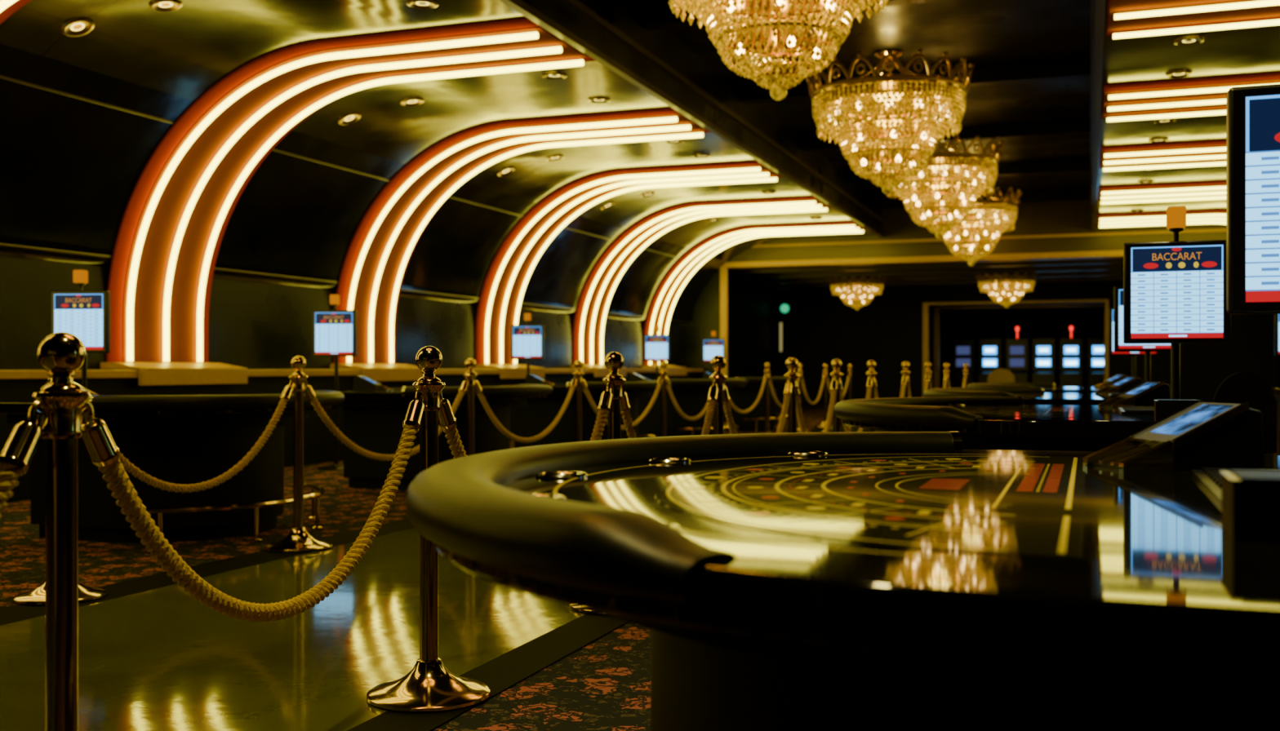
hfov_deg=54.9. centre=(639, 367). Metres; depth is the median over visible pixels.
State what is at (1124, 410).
tray
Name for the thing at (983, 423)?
table
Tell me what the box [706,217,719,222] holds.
recessed light
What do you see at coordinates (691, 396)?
table
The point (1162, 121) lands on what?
recessed light
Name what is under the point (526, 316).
lamp
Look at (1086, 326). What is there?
doorway
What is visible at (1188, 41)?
recessed light
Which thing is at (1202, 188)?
arch
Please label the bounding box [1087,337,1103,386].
machine
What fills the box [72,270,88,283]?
lamp
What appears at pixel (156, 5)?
recessed light
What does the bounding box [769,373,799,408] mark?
rope
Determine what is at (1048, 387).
table
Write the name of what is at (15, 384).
ledge
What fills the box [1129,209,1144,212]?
recessed light
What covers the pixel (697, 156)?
recessed light
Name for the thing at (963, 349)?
machine
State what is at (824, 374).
rope
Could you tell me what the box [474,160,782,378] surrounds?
arch
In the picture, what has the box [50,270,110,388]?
monitor
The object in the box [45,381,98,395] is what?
shoe
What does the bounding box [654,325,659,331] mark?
lamp
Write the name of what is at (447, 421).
rope
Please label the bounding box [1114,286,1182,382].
monitor
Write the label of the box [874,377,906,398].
rope
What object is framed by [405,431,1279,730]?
table
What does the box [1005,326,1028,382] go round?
machine
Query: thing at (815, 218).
recessed light
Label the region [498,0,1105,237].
trim
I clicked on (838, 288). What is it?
chandelier
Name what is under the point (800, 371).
stanchion
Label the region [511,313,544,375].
monitor
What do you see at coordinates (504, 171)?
recessed light
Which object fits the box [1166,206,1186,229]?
lamp
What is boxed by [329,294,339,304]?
lamp
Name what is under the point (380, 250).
arch
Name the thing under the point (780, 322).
strip light
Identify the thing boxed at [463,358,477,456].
stanchion
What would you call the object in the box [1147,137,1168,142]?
recessed light
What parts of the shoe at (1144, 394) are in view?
rail, lid, lit panel, rail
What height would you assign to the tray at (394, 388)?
0.016 m
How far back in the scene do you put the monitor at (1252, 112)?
2.31 m
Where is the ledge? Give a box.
[0,368,703,502]
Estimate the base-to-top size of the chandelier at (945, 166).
1.380 m
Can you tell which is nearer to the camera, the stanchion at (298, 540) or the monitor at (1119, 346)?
the stanchion at (298, 540)
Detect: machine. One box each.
[951,338,975,387]
[977,338,1001,382]
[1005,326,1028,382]
[1031,337,1055,383]
[1059,325,1082,386]
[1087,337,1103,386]
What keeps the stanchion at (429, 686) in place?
on the trim at (504, 672)
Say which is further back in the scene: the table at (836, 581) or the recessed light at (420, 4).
the recessed light at (420, 4)
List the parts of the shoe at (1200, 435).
rail, lid, lit panel, rail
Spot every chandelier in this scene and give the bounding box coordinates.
[668,0,888,100]
[805,48,974,194]
[827,276,886,310]
[880,134,1004,239]
[921,182,1022,266]
[975,272,1037,307]
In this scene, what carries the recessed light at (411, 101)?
in the ceiling
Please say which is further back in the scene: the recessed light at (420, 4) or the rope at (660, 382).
the rope at (660, 382)
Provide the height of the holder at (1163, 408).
0.066 m
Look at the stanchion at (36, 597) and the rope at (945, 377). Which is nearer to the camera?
the stanchion at (36, 597)
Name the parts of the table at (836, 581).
padded rail, layout panel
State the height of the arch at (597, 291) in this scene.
2.588 m
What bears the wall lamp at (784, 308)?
attached to the wall at (820, 329)
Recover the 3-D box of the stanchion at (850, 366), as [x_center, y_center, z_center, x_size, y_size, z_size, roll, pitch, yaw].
[3.623,0.438,21.245,0.350,1.000,0.350,0,0,20]
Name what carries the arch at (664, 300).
attached to the ceiling
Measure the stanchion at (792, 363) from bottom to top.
1.000 m
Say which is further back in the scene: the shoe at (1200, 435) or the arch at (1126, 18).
the arch at (1126, 18)
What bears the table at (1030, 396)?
on the floor at (604, 685)
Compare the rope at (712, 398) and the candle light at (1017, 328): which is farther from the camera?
the candle light at (1017, 328)
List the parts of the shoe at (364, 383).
rail, lit panel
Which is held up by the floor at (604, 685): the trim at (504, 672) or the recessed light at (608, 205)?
the trim at (504, 672)
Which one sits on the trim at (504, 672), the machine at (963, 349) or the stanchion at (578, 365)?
the stanchion at (578, 365)
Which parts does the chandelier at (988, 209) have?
crown, stem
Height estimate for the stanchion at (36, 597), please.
1.000 m
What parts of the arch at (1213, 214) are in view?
backing panel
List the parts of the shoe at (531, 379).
rail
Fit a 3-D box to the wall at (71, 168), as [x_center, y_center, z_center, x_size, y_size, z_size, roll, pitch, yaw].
[-2.101,-0.657,14.605,0.878,3.200,34.000,0,0,20]
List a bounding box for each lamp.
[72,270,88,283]
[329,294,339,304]
[524,313,530,320]
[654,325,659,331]
[779,302,791,314]
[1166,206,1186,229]
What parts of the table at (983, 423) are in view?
padded rail, layout panel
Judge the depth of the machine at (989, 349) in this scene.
35.61 m
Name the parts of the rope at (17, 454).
cord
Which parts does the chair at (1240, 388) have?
seat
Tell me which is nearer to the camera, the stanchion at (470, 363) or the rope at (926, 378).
the stanchion at (470, 363)
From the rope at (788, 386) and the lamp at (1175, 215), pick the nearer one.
the lamp at (1175, 215)
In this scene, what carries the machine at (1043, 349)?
on the floor at (604, 685)
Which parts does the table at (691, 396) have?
foot rail, padded rail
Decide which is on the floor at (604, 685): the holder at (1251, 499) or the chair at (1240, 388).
the chair at (1240, 388)
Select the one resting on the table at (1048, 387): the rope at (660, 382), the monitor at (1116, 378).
the monitor at (1116, 378)
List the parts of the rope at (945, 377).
cord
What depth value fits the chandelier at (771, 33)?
7.64 m
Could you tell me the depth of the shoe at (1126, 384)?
8.52 m
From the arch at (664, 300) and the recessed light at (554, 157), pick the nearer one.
the recessed light at (554, 157)
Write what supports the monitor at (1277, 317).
on the table at (1276, 390)
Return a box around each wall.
[0,43,773,378]
[773,280,1278,410]
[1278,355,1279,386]
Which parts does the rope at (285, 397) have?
cord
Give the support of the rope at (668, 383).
hanging from the stanchion
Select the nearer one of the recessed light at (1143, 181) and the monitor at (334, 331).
the monitor at (334, 331)
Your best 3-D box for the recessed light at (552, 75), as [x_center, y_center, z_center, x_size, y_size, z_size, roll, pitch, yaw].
[-0.716,-2.438,10.289,0.210,0.017,0.210,0,0,20]
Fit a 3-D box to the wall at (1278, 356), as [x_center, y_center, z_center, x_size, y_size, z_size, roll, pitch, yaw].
[7.689,-0.657,11.033,0.878,3.200,34.000,0,0,20]
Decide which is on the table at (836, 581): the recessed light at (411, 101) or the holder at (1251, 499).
the holder at (1251, 499)
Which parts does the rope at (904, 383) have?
cord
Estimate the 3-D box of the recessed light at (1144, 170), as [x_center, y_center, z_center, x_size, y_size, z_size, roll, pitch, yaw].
[6.273,-2.438,15.147,0.210,0.017,0.210,0,0,20]
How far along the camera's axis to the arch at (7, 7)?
7.60 m
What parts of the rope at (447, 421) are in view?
cord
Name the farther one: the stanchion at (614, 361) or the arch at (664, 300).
the arch at (664, 300)
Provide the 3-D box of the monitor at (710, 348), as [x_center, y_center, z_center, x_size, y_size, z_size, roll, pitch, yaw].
[1.389,0.133,23.013,0.380,1.619,0.347,0,0,41]
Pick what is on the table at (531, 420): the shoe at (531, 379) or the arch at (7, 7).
the shoe at (531, 379)
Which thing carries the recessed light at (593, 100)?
in the ceiling
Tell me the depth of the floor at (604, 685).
5.45 m
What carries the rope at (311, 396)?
hanging from the stanchion at (298, 540)
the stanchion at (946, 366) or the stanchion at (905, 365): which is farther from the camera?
the stanchion at (946, 366)
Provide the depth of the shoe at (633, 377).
15.27 m
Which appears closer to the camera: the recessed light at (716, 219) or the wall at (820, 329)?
the recessed light at (716, 219)
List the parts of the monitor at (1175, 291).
lamp stem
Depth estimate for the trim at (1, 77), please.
11.32 m
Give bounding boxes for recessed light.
[60,17,94,36]
[148,0,182,11]
[337,111,360,124]
[400,97,424,106]
[406,0,438,8]
[497,166,515,176]
[542,71,566,79]
[546,155,564,160]
[587,97,610,103]
[600,201,614,209]
[640,191,655,196]
[664,138,684,143]
[692,154,711,158]
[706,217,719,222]
[760,191,776,194]
[809,217,822,219]
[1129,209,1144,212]
[1137,180,1154,183]
[1140,168,1158,171]
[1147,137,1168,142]
[1152,118,1176,124]
[1164,70,1192,77]
[1173,36,1204,45]
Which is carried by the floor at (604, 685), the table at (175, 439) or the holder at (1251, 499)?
the table at (175, 439)
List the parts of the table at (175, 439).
foot rail post, padded rail, foot rail, foot rail post, foot rail post, foot rail post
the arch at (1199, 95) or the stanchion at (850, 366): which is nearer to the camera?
the arch at (1199, 95)
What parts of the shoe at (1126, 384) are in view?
lid, lit panel, rail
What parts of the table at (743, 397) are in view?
foot rail post, padded rail, foot rail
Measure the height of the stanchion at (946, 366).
1.000 m
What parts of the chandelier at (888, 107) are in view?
bulb, stem, crown, bulb, bulb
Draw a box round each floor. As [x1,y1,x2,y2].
[0,405,1277,730]
[0,426,883,730]
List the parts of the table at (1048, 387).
padded rail, layout panel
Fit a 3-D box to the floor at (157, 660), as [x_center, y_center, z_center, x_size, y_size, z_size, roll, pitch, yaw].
[0.579,0.951,9.636,1.920,0.024,26.500,0,0,20]
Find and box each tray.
[392,387,402,391]
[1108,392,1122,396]
[1118,406,1154,414]
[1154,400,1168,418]
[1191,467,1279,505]
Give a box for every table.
[0,390,344,542]
[336,384,552,489]
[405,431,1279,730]
[489,380,671,448]
[638,378,747,438]
[723,377,787,432]
[834,396,1162,451]
[923,386,1170,405]
[966,382,1106,393]
[1270,386,1279,455]
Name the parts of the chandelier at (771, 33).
bulb, bulb, bulb, stem, bulb, bulb, bulb, bulb, bulb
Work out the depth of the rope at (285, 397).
5.85 m
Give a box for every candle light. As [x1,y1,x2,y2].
[1015,326,1019,338]
[1069,325,1073,337]
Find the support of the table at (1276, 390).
on the floor at (604, 685)
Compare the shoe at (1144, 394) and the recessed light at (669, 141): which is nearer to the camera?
the shoe at (1144, 394)
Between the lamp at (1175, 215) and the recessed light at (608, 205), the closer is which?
the lamp at (1175, 215)
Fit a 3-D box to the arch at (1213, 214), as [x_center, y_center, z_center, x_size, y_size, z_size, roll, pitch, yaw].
[9.270,-1.151,19.568,3.758,2.588,1.500,0,0,20]
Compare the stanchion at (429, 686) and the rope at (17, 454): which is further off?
the stanchion at (429, 686)
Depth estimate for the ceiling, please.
11.70 m
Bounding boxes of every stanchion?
[12,377,107,605]
[27,332,94,730]
[263,355,333,553]
[366,346,490,713]
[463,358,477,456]
[569,351,626,615]
[573,360,584,442]
[658,361,668,436]
[709,355,727,435]
[764,363,770,433]
[784,357,799,432]
[795,363,812,432]
[813,364,832,427]
[830,359,843,432]
[840,364,852,422]
[866,360,876,431]
[901,361,910,397]
[924,362,932,389]
[942,362,950,388]
[962,363,968,387]
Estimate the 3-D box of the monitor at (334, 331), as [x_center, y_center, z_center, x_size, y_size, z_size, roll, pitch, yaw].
[-2.821,0.133,11.477,0.380,1.619,0.347,0,0,41]
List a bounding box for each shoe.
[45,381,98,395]
[353,375,393,391]
[525,373,555,386]
[629,373,651,382]
[702,372,711,379]
[1082,400,1264,471]
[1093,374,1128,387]
[1094,376,1142,394]
[1097,381,1170,408]
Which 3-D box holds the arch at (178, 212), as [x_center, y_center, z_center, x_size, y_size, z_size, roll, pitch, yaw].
[-2.323,-1.151,9.790,3.758,2.588,1.300,0,0,20]
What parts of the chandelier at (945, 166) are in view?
crown, stem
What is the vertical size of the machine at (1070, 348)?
2.130 m
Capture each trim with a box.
[0,75,719,323]
[0,422,843,730]
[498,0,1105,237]
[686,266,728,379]
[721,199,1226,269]
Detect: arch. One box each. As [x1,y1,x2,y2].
[0,0,31,24]
[100,17,595,386]
[329,107,710,381]
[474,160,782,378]
[570,195,831,377]
[641,221,866,375]
[1096,208,1226,227]
[1097,180,1226,204]
[1099,139,1226,171]
[1102,72,1279,121]
[1106,0,1279,39]
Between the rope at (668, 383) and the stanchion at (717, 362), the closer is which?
the stanchion at (717, 362)
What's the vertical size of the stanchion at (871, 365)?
1.000 m
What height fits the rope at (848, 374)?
0.479 m
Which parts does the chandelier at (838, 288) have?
stem, crown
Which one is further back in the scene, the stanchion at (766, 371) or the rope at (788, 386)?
the stanchion at (766, 371)
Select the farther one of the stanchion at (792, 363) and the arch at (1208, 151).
the arch at (1208, 151)
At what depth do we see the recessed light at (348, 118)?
11.06 m
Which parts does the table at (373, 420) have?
padded rail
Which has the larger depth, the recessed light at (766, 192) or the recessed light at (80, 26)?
the recessed light at (766, 192)
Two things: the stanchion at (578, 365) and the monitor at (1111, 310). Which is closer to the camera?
the stanchion at (578, 365)
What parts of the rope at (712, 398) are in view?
cord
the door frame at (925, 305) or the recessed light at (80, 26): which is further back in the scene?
the door frame at (925, 305)
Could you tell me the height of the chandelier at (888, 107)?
1.380 m
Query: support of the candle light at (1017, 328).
on the machine at (1016, 349)
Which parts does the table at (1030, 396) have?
padded rail, layout panel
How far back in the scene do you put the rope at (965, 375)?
17.83 m
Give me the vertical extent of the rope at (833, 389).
0.503 m
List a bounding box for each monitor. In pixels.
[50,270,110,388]
[312,294,356,470]
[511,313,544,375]
[644,325,669,380]
[702,331,724,373]
[1108,307,1159,377]
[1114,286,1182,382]
[1123,206,1231,399]
[1226,84,1279,314]
[1274,314,1279,355]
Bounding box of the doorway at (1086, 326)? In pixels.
[928,312,1103,388]
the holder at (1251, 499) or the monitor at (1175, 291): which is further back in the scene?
the monitor at (1175, 291)
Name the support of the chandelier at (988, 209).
hanging from the ceiling
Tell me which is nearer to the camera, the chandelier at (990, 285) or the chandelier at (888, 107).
the chandelier at (888, 107)
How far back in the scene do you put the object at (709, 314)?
23.99 m
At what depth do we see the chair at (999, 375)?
23.80 m
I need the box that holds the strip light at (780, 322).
[778,320,783,353]
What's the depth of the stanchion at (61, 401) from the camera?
2.12 m
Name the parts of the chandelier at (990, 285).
stem, crown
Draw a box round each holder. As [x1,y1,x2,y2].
[1153,399,1198,418]
[1219,470,1279,542]
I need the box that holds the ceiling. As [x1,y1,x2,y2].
[0,0,1279,315]
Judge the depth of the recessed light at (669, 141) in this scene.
13.25 m
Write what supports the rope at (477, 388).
hanging from the stanchion at (470, 363)
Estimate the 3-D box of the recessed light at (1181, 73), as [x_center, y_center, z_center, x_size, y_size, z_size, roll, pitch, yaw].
[4.480,-2.438,10.234,0.210,0.017,0.210,0,0,20]
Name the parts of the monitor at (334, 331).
lamp stem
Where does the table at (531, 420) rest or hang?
on the floor at (604, 685)
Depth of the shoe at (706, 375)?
18.18 m
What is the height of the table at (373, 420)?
0.801 m
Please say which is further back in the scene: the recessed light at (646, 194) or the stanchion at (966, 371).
the stanchion at (966, 371)
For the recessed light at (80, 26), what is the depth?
8.09 m
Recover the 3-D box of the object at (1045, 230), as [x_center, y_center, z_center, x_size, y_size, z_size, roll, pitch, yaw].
[6.301,-2.507,22.397,11.320,1.140,0.500,0,0,20]
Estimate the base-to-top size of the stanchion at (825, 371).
1.000 m
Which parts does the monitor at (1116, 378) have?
lid, lit panel, rail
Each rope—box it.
[0,409,44,519]
[81,382,293,493]
[81,393,424,622]
[303,379,468,461]
[438,386,612,458]
[474,377,577,443]
[582,376,663,430]
[620,382,718,438]
[666,377,707,421]
[723,380,792,434]
[728,374,767,413]
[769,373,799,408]
[795,377,837,432]
[801,373,826,404]
[826,373,850,396]
[840,377,872,431]
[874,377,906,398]
[908,375,928,397]
[930,373,947,388]
[948,373,966,387]
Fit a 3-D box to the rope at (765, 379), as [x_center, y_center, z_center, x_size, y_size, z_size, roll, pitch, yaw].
[1.258,0.312,14.764,0.052,0.475,2.118,0,0,20]
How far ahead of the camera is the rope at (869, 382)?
9.85 m
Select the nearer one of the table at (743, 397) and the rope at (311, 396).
the rope at (311, 396)
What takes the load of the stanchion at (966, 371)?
on the trim at (504, 672)
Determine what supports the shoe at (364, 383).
on the table at (373, 420)
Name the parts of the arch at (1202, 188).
backing panel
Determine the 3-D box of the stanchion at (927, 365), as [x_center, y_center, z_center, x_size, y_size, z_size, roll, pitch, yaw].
[3.237,0.438,13.828,0.350,1.000,0.350,0,0,20]
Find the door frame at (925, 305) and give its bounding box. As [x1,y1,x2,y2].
[922,299,1108,397]
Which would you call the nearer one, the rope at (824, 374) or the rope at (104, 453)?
the rope at (104, 453)
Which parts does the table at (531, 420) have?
padded rail, foot rail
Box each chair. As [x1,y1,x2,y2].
[987,368,1014,382]
[1213,372,1276,455]
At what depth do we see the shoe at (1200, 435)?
2.20 m
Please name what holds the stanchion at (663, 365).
on the trim at (504, 672)
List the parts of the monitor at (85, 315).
lamp stem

